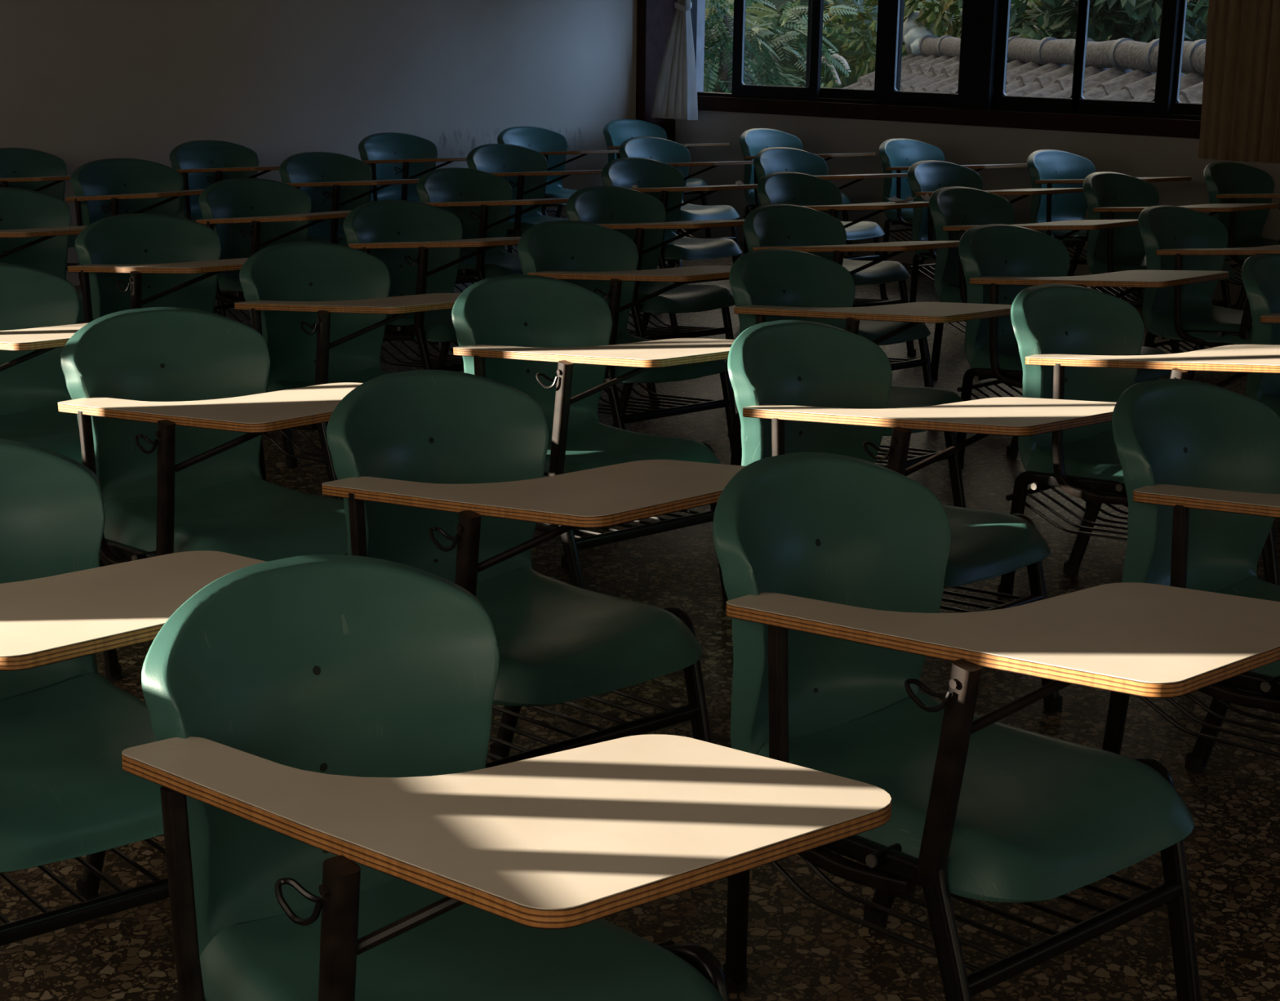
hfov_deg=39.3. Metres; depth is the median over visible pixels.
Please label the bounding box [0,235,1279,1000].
floor
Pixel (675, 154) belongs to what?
chair
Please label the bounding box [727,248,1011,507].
chair
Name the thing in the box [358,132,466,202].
chair
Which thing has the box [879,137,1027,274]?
chair
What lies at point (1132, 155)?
wall
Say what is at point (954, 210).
chair
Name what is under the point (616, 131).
chair
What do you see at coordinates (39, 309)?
chair
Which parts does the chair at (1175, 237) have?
leg, rack rod, rack rod, rack rod, backrest, rack rod, leg, seat, arm post, rail, leg, arm post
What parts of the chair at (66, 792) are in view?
rack rod, rack rod, backrest, rack rod, seat, leg, rack rod, rack rod, rack rod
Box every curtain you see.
[651,0,697,119]
[1198,0,1279,163]
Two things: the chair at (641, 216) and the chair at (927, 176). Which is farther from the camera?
the chair at (927, 176)
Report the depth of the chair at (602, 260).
5.94 m
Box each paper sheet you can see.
[886,195,916,202]
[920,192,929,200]
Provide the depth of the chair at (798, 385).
3.85 m
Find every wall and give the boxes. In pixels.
[0,0,636,285]
[675,110,1279,306]
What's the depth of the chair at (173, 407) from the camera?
3.90 m
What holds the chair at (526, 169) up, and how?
on the floor
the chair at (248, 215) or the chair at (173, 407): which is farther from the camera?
the chair at (248, 215)
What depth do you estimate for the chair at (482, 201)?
8.34 m
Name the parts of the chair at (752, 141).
leg, rail, arm post, backrest, seat, leg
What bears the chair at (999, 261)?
on the floor
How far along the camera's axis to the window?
10.96 m
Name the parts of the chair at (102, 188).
arm post, leg, arm post, backrest, leg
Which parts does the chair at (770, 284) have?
leg, arm post, backrest, arm post, rack rod, rack rod, rack rod, rack rod, seat, leg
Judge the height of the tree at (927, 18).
6.793 m
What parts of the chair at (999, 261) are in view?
leg, rack rod, rack rod, rack rod, rail, rack rod, arm post, rack rod, leg, backrest, seat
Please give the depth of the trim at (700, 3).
12.92 m
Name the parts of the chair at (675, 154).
backrest, leg, leg, rack rod, rack rod, seat, leg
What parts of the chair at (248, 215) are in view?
arm post, rail, seat, rack rod, rack rod, backrest, arm post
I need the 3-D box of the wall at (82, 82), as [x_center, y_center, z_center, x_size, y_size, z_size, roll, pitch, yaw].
[-3.341,-2.729,9.791,9.927,3.108,0.226,-13,20,-41]
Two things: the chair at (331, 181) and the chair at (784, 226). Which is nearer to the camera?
the chair at (784, 226)
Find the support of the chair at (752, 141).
on the floor
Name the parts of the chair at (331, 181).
backrest, seat, arm post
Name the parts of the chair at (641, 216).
backrest, arm post, rack rod, leg, leg, rack rod, rack rod, rack rod, rack rod, rack rod, seat, rack rod, leg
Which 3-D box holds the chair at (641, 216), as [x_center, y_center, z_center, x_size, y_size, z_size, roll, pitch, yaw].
[0.071,-0.858,7.374,0.594,0.801,0.823,-12,19,-40]
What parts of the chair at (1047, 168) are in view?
seat, backrest, arm post, rail, leg, rack rod, rack rod, rack rod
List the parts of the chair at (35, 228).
backrest, seat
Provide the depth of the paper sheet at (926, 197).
8.11 m
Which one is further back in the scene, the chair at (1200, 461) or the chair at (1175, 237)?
the chair at (1175, 237)
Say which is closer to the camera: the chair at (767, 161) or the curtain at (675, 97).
the chair at (767, 161)
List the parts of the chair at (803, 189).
backrest, arm post, rack rod, rack rod, rack rod, seat, leg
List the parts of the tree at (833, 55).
crown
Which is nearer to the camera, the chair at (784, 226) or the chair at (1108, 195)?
the chair at (784, 226)
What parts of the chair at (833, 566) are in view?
leg, backrest, arm post, rail, rack rod, leg, rack rod, rack rod, leg, arm post, seat, rack rod, rack rod, rack rod, rack rod, rack rod, leg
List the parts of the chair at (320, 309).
leg, arm post, rack rod, rack rod, rack rod, backrest, arm post, seat, leg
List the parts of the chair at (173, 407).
arm post, leg, rail, backrest, arm post, seat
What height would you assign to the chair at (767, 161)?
0.815 m
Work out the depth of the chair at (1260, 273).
5.27 m
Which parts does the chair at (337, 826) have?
leg, arm post, backrest, arm post, seat, leg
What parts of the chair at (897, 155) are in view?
leg, seat, rack rod, rail, arm post, rack rod, backrest, leg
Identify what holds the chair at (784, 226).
on the floor
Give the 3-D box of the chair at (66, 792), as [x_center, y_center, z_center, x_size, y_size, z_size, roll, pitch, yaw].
[-0.864,0.379,2.612,0.578,0.809,0.823,-10,18,-36]
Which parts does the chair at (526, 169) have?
backrest, rail, leg, arm post, seat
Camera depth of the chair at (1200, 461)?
3.37 m
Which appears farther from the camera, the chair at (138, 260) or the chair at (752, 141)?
the chair at (752, 141)
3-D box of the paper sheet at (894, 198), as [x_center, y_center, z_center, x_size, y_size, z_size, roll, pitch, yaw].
[1.176,-1.358,8.048,0.114,0.040,0.159,7,16,22]
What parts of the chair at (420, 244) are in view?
arm post, rail, backrest, rack rod, rack rod, arm post, seat, leg, rack rod, rack rod, rack rod, leg, rack rod, rack rod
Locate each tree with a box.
[703,0,849,90]
[703,0,962,90]
[784,0,1043,87]
[903,0,1159,39]
[1008,0,1208,70]
[1043,13,1208,74]
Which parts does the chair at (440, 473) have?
arm post, backrest, arm post, rack rod, leg, rack rod, rack rod, rack rod, rack rod, seat, rack rod, rack rod, rack rod, leg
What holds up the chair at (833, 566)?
on the floor
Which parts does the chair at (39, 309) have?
backrest, seat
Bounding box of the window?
[690,0,1201,119]
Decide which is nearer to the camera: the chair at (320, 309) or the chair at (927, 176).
the chair at (320, 309)
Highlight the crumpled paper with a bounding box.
[735,180,743,185]
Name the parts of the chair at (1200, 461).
leg, backrest, rack rod, leg, rack rod, arm post, rack rod, rack rod, seat, rail, rack rod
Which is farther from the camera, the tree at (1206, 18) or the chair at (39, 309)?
the tree at (1206, 18)
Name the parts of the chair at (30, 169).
arm post, backrest, seat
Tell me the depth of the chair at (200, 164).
9.97 m
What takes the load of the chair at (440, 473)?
on the floor
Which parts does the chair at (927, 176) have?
leg, seat, rack rod, rack rod, rail, arm post, backrest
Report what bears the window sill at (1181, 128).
attached to the wall at (1132, 155)
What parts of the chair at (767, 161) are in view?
backrest, seat, leg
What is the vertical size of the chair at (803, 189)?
0.805 m
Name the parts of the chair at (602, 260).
backrest, rack rod, arm post, leg, rack rod, leg, rack rod, rack rod, rack rod, rack rod, rack rod, seat, rack rod, leg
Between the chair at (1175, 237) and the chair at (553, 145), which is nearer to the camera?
the chair at (1175, 237)
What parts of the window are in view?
sash, sash, sash, sash, sash, sash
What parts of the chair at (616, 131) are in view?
arm post, backrest, seat, leg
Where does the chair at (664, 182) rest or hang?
on the floor
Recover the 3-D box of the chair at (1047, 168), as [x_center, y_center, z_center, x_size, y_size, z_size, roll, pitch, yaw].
[2.521,-1.489,9.853,0.578,0.820,0.823,-11,19,-37]
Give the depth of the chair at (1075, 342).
4.61 m
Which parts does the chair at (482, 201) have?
arm post, backrest, rail, leg, arm post, seat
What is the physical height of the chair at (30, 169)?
0.809 m
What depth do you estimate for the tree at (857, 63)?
29.25 m
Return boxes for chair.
[0,147,78,271]
[0,186,88,321]
[0,262,88,463]
[0,438,266,946]
[57,306,362,680]
[65,158,226,316]
[67,213,297,468]
[121,554,891,1000]
[169,139,279,225]
[195,177,351,326]
[234,241,461,555]
[279,151,419,246]
[321,369,745,768]
[342,200,520,371]
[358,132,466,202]
[416,167,568,344]
[451,274,734,610]
[466,143,601,253]
[497,125,618,253]
[517,220,735,453]
[565,185,744,406]
[600,157,757,333]
[603,119,728,236]
[618,136,753,267]
[712,452,1279,1000]
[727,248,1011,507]
[727,320,1116,711]
[739,128,875,255]
[742,204,959,387]
[753,146,907,299]
[756,171,928,355]
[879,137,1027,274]
[907,160,1084,302]
[928,186,1138,380]
[955,223,1229,506]
[997,283,1279,599]
[1026,149,1191,293]
[1083,171,1279,353]
[1102,378,1279,773]
[1137,204,1279,380]
[1203,161,1279,309]
[1240,253,1279,417]
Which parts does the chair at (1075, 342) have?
leg, seat, rack rod, rack rod, backrest, rail, rack rod, leg, rack rod, arm post, rack rod, rack rod, arm post, leg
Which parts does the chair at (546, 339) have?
arm post, backrest, rack rod, arm post, rack rod, leg, leg, rack rod, rack rod, seat, rack rod, rack rod, rack rod, rack rod, leg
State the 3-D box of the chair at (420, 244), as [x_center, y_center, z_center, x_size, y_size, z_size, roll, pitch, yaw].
[-0.710,-0.684,6.681,0.582,0.799,0.823,-13,20,-42]
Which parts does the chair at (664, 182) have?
backrest, arm post, leg, leg, seat, leg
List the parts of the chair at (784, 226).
backrest, arm post, seat, rack rod, rack rod, leg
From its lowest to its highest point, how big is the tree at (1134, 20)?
6.432 m
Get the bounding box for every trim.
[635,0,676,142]
[696,0,705,91]
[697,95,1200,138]
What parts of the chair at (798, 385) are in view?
arm post, backrest, arm post, rack rod, rack rod, rack rod, rack rod, seat, leg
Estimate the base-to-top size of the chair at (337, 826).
0.806 m
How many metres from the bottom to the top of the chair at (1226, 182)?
0.817 m
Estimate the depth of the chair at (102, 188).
8.46 m
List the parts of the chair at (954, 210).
leg, rack rod, arm post, backrest, seat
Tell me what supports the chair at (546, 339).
on the floor
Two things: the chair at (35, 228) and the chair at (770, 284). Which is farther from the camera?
the chair at (35, 228)
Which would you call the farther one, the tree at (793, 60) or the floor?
the tree at (793, 60)
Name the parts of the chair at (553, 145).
leg, backrest, leg, arm post, leg, seat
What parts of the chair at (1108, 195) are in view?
arm post, rack rod, backrest, rack rod, rack rod, rack rod, rack rod, leg, seat, leg, leg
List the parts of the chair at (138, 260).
arm post, arm post, backrest, leg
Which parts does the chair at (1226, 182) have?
rack rod, arm post, backrest, leg, seat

